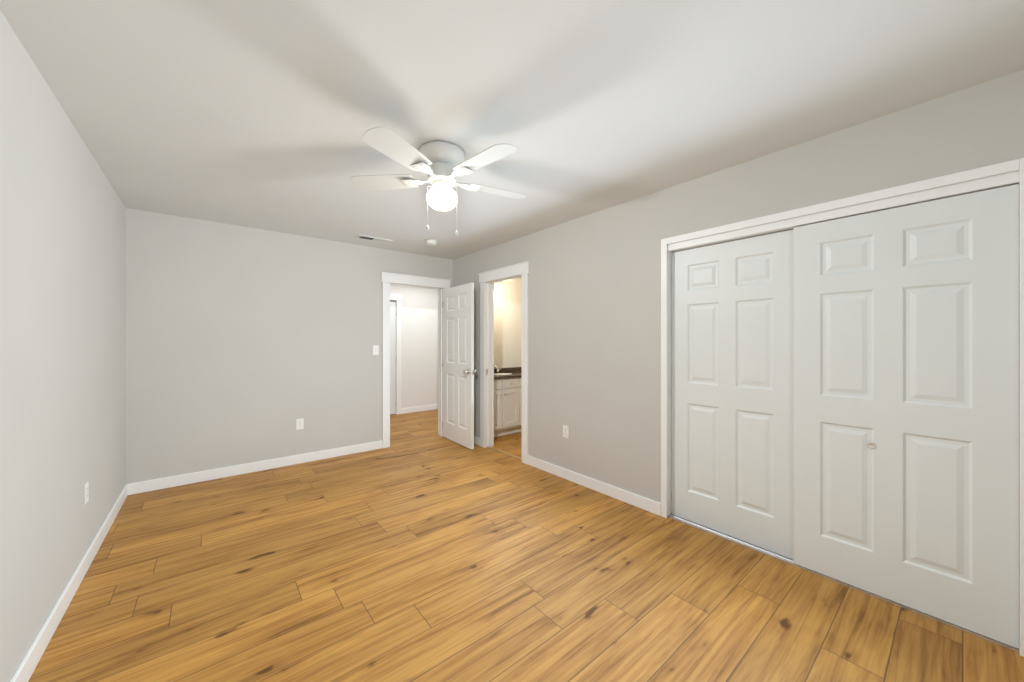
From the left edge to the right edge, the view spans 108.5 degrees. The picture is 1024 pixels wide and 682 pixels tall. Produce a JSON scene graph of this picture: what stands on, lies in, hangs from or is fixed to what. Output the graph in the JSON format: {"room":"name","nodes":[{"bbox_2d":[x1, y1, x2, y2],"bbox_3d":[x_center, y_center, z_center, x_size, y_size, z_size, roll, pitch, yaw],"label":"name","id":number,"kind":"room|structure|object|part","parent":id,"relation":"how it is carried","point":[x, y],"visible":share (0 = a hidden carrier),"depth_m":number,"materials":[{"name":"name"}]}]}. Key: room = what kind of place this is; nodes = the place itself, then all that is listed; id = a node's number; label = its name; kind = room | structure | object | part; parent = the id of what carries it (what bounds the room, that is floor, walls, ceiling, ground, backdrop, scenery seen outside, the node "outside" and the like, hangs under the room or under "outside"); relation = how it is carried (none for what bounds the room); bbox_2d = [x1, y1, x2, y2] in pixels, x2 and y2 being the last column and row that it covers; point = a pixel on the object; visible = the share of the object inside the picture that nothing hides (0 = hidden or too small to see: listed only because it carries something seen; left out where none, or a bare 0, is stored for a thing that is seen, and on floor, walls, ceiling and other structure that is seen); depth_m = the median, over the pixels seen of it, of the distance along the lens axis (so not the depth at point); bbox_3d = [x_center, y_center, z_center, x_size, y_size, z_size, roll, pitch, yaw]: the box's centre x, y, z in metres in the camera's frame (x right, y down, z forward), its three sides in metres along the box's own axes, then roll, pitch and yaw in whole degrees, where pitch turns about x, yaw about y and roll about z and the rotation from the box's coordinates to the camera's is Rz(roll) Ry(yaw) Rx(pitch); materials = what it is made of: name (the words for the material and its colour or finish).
{"room":"empty bedroom","nodes":[
{"label":"empty bedroom","id":0,"kind":"room"},
{"bbox_2d":[0,10,125,681],"bbox_3d":[-1.687,0.090,1.100,0.110,2.440,5.380,0,0,-39],"label":"wall","id":1,"kind":"structure","parent":0,"point":[62,325],"depth_m":1.66,"materials":[{"name":"grey paint"}]},
{"bbox_2d":[10,484,127,681],"bbox_3d":[-1.639,1.262,1.139,0.014,0.095,5.160,0,0,-39],"label":"baseboard","id":2,"kind":"structure","parent":1,"relation":"attached to","point":[30,661],"depth_m":1.76,"materials":[{"name":"white wood"}]},
{"bbox_2d":[84,481,88,504],"bbox_3d":[-2.453,0.875,2.127,0.006,0.115,0.070,0,0,-39],"label":"outlet","id":3,"kind":"object","parent":1,"relation":"attached to","point":[86,492],"visible":1,"depth_m":2.12,"materials":[{"name":"white plastic"}]},
{"bbox_2d":[126,208,521,483],"bbox_3d":[-1.420,0.090,4.720,4.890,2.440,0.116,0,0,-39],"label":"wall","id":4,"kind":"structure","parent":0,"point":[245,345],"depth_m":3.68,"materials":[{"name":"grey paint"}]},
{"bbox_2d":[128,440,382,494],"bbox_3d":[-2.424,1.262,3.822,2.171,0.095,0.014,0,0,-39],"label":"baseboard","id":5,"kind":"structure","parent":4,"relation":"attached to","point":[166,482],"depth_m":3.64,"materials":[{"name":"white wood"}]},
{"bbox_2d":[296,418,303,429],"bbox_3d":[-2.271,0.890,3.952,0.070,0.115,0.006,0,0,-39],"label":"outlet","id":6,"kind":"object","parent":4,"relation":"attached to","point":[300,422],"visible":1,"depth_m":3.95,"materials":[{"name":"white plastic"}]},
{"bbox_2d":[373,345,378,354],"bbox_3d":[-1.643,0.110,4.459,0.070,0.115,0.017,0,0,-39],"label":"light switch","id":7,"kind":"object","parent":4,"relation":"attached to","point":[375,349],"visible":1,"depth_m":4.46,"materials":[{"name":"white plastic"}]},
{"bbox_2d":[390,284,439,289],"bbox_3d":[-1.268,-0.715,4.851,0.750,0.010,0.035,0,0,-39],"label":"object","id":8,"kind":"object","parent":4,"relation":"attached to","point":[415,286],"visible":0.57,"depth_m":4.83,"materials":[{"name":"white wood"}]},
{"bbox_2d":[380,272,450,447],"bbox_3d":[-1.265,0.234,4.847,0.970,2.153,0.168,0,0,-39],"label":"door frame","id":9,"kind":"structure","parent":4,"relation":"attached to","point":[386,364],"depth_m":4.54,"materials":[{"name":"white wood"}]},
{"bbox_2d":[440,289,441,435],"bbox_3d":[-0.982,0.295,5.085,0.010,2.030,0.035,0,0,-39],"label":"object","id":10,"kind":"object","parent":4,"relation":"attached to","point":[440,362],"visible":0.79,"depth_m":5.08,"materials":[{"name":"white wood"}]},
{"bbox_2d":[442,283,476,449],"bbox_3d":[-0.698,0.300,4.726,0.173,2.000,0.756,0,0,-37],"label":"hall door","id":11,"kind":"structure","parent":4,"relation":"in","point":[458,360],"depth_m":4.67,"materials":[{"name":"white wood"}]},
{"bbox_3d":[-0.698,0.300,4.726,0.173,1.690,0.756,0,0,-37],"label":"hall door hardware","id":12,"kind":"part","parent":11,"relation":"part of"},
{"bbox_2d":[390,285,437,408],"bbox_3d":[-1.718,0.090,6.936,2.545,2.440,0.110,0,0,-39],"label":"wall","id":13,"kind":"structure","parent":0,"point":[419,346],"depth_m":6.85,"materials":[{"name":"paint"}]},
{"bbox_2d":[390,301,395,414],"bbox_3d":[-2.376,0.300,6.351,0.751,2.000,0.035,0,0,-39],"label":"door","id":14,"kind":"structure","parent":13,"relation":"in","point":[392,357],"depth_m":6.54,"materials":[{"name":"white wood"}]},
{"bbox_2d":[390,294,401,413],"bbox_3d":[-2.354,0.240,6.327,0.970,2.140,0.026,0,0,-39],"label":"door frame","id":15,"kind":"structure","parent":13,"relation":"attached to","point":[398,357],"depth_m":6.59,"materials":[{"name":"white wood"}]},
{"bbox_2d":[401,404,437,413],"bbox_3d":[-1.344,1.262,7.162,1.680,0.095,0.014,0,0,-39],"label":"baseboard","id":16,"kind":"structure","parent":13,"relation":"attached to","point":[418,409],"depth_m":6.85,"materials":[{"name":"white wood"}]},
{"bbox_2d":[0,0,1023,259],"bbox_3d":[-0.338,-1.180,3.406,5.400,0.100,7.600,0,0,-39],"label":"ceiling","id":17,"kind":"structure","parent":0,"point":[262,114],"depth_m":1.66,"materials":[{"name":"paint"}]},
{"bbox_2d":[355,234,392,243],"bbox_3d":[-1.528,-1.124,4.087,0.360,0.012,0.160,0,0,-39],"label":"ceiling vent","id":18,"kind":"object","parent":17,"relation":"in","point":[373,239],"visible":1,"depth_m":4.08,"materials":[{"name":"white metal"}]},
{"bbox_2d":[426,239,437,245],"bbox_3d":[-0.909,-1.107,4.167,0.134,0.044,0.134,0,0,-39],"label":"smoke detector","id":19,"kind":"object","parent":17,"relation":"attached to","point":[429,242],"visible":0.98,"depth_m":4.12,"materials":[{"name":"white plastic"}]},
{"bbox_2d":[350,127,525,235],"bbox_3d":[-0.387,-0.880,2.202,1.090,0.500,1.084,0,0,-39],"label":"ceiling fan","id":20,"kind":"object","parent":17,"relation":"hanging from","point":[443,164],"visible":1,"depth_m":2.12,"materials":[{"name":"white plastic"}]},
{"bbox_3d":[-0.418,-0.852,2.210,0.184,0.129,0.184,0,0,-39],"label":"globe","id":21,"kind":"part","parent":20,"relation":"part of"},
{"bbox_2d":[28,409,1023,681],"bbox_3d":[-0.338,1.360,3.406,5.400,0.100,7.600,0,0,-39],"label":"floor","id":22,"kind":"structure","parent":0,"point":[418,549],"depth_m":1.90,"materials":[{"name":"laminate"}]},
{"bbox_2d":[489,446,521,459],"bbox_3d":[-0.064,1.308,4.296,0.045,0.005,0.710,0,0,-39],"label":"trim","id":23,"kind":"structure","parent":22,"relation":"on","point":[509,454],"depth_m":4.28,"materials":[{"name":"brown wood"}]},
{"bbox_2d":[494,365,521,436],"bbox_3d":[-0.052,0.827,5.400,1.262,0.966,0.561,0,0,-39],"label":"bathroom vanity","id":24,"kind":"object","parent":22,"relation":"on","point":[507,400],"visible":0.44,"depth_m":5.11,"materials":[{"name":"wood"}]},
{"bbox_2d":[494,315,494,361],"bbox_3d":[-0.482,-0.175,5.398,0.554,1.000,0.018,0,0,-39],"label":"mirror","id":25,"kind":"object","parent":24,"relation":"on","point":[494,338],"visible":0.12,"depth_m":5.57,"materials":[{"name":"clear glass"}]},
{"bbox_2d":[668,514,1018,652],"bbox_3d":[1.679,1.305,2.171,0.086,0.010,1.542,0,0,-39],"label":"trim","id":26,"kind":"structure","parent":22,"relation":"on","point":[740,542],"depth_m":2.14,"materials":[{"name":"white wood"}]},
{"bbox_2d":[453,69,1023,502],"bbox_3d":[0.697,0.090,3.370,0.110,2.440,4.666,0,0,-39],"label":"wall","id":27,"kind":"structure","parent":0,"point":[594,332],"depth_m":2.91,"materials":[{"name":"grey paint"}]},
{"bbox_2d":[474,436,479,445],"bbox_3d":[-0.604,1.262,4.862,0.014,0.095,0.681,0,0,-39],"label":"baseboard","id":28,"kind":"structure","parent":27,"relation":"attached to","point":[476,440],"depth_m":4.65,"materials":[{"name":"white wood"}]},
{"bbox_2d":[488,284,490,446],"bbox_3d":[-0.282,0.295,4.570,0.035,2.030,0.010,0,0,-39],"label":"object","id":29,"kind":"object","parent":27,"relation":"attached to","point":[489,364],"visible":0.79,"depth_m":4.57,"materials":[{"name":"white wood"}]},
{"bbox_2d":[478,261,529,463],"bbox_3d":[-0.067,0.234,4.294,0.162,2.153,0.930,0,0,-39],"label":"door frame","id":30,"kind":"structure","parent":27,"relation":"attached to","point":[525,368],"depth_m":4.52,"materials":[{"name":"white wood"}]},
{"bbox_2d":[488,276,521,283],"bbox_3d":[-0.060,-0.715,4.299,0.035,0.010,0.710,0,0,-39],"label":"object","id":31,"kind":"object","parent":27,"relation":"attached to","point":[505,279],"visible":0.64,"depth_m":4.32,"materials":[{"name":"white wood"}]},
{"bbox_2d":[563,425,568,437],"bbox_3d":[0.510,0.860,3.506,0.006,0.115,0.070,0,0,-39],"label":"outlet","id":32,"kind":"object","parent":27,"relation":"attached to","point":[565,427],"visible":1,"depth_m":3.50,"materials":[{"name":"white plastic"}]},
{"bbox_2d":[528,455,660,515],"bbox_3d":[0.642,1.262,3.339,0.014,0.095,1.495,0,0,-39],"label":"baseboard","id":33,"kind":"structure","parent":27,"relation":"attached to","point":[642,502],"depth_m":3.18,"materials":[{"name":"white wood"}]},
{"bbox_2d":[661,238,672,517],"bbox_3d":[1.174,0.275,2.779,0.120,2.070,0.046,0,0,-39],"label":"trim","id":34,"kind":"structure","parent":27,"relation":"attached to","point":[668,383],"depth_m":2.74,"materials":[{"name":"white wood"}]},
{"bbox_2d":[671,229,793,559],"bbox_3d":[1.452,0.318,2.479,0.030,1.960,0.774,0,0,-39],"label":"door","id":35,"kind":"structure","parent":27,"relation":"in","point":[732,388],"depth_m":2.43,"materials":[{"name":"white wood"}]},
{"bbox_2d":[667,159,1019,251],"bbox_3d":[1.681,-0.694,2.173,0.104,0.052,1.542,0,0,-39],"label":"trim","id":36,"kind":"structure","parent":27,"relation":"attached to","point":[982,184],"depth_m":1.93,"materials":[{"name":"white wood"}]},
{"bbox_2d":[794,184,1018,648],"bbox_3d":[1.901,0.318,1.864,0.030,1.960,0.776,0,0,-39],"label":"door","id":37,"kind":"structure","parent":27,"relation":"in","point":[906,340],"depth_m":1.78,"materials":[{"name":"white wood"}]},
{"bbox_2d":[868,443,875,448],"bbox_3d":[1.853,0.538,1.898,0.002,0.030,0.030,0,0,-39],"label":"door knob","id":38,"kind":"object","parent":37,"relation":"attached to","point":[872,445],"depth_m":1.90,"materials":[{"name":"silver metal"}]},
{"bbox_3d":[2.331,0.090,1.374,0.110,2.440,0.494,0,0,-39],"label":"wall","id":39,"kind":"structure","parent":0,"visible":0},
{"bbox_2d":[1019,158,1023,656],"bbox_3d":[2.132,0.275,1.522,0.010,2.070,0.046,0,0,-39],"label":"trim","id":40,"kind":"structure","parent":39,"relation":"attached to","point":[1021,411],"depth_m":1.53,"materials":[{"name":"white wood"}]}
]}

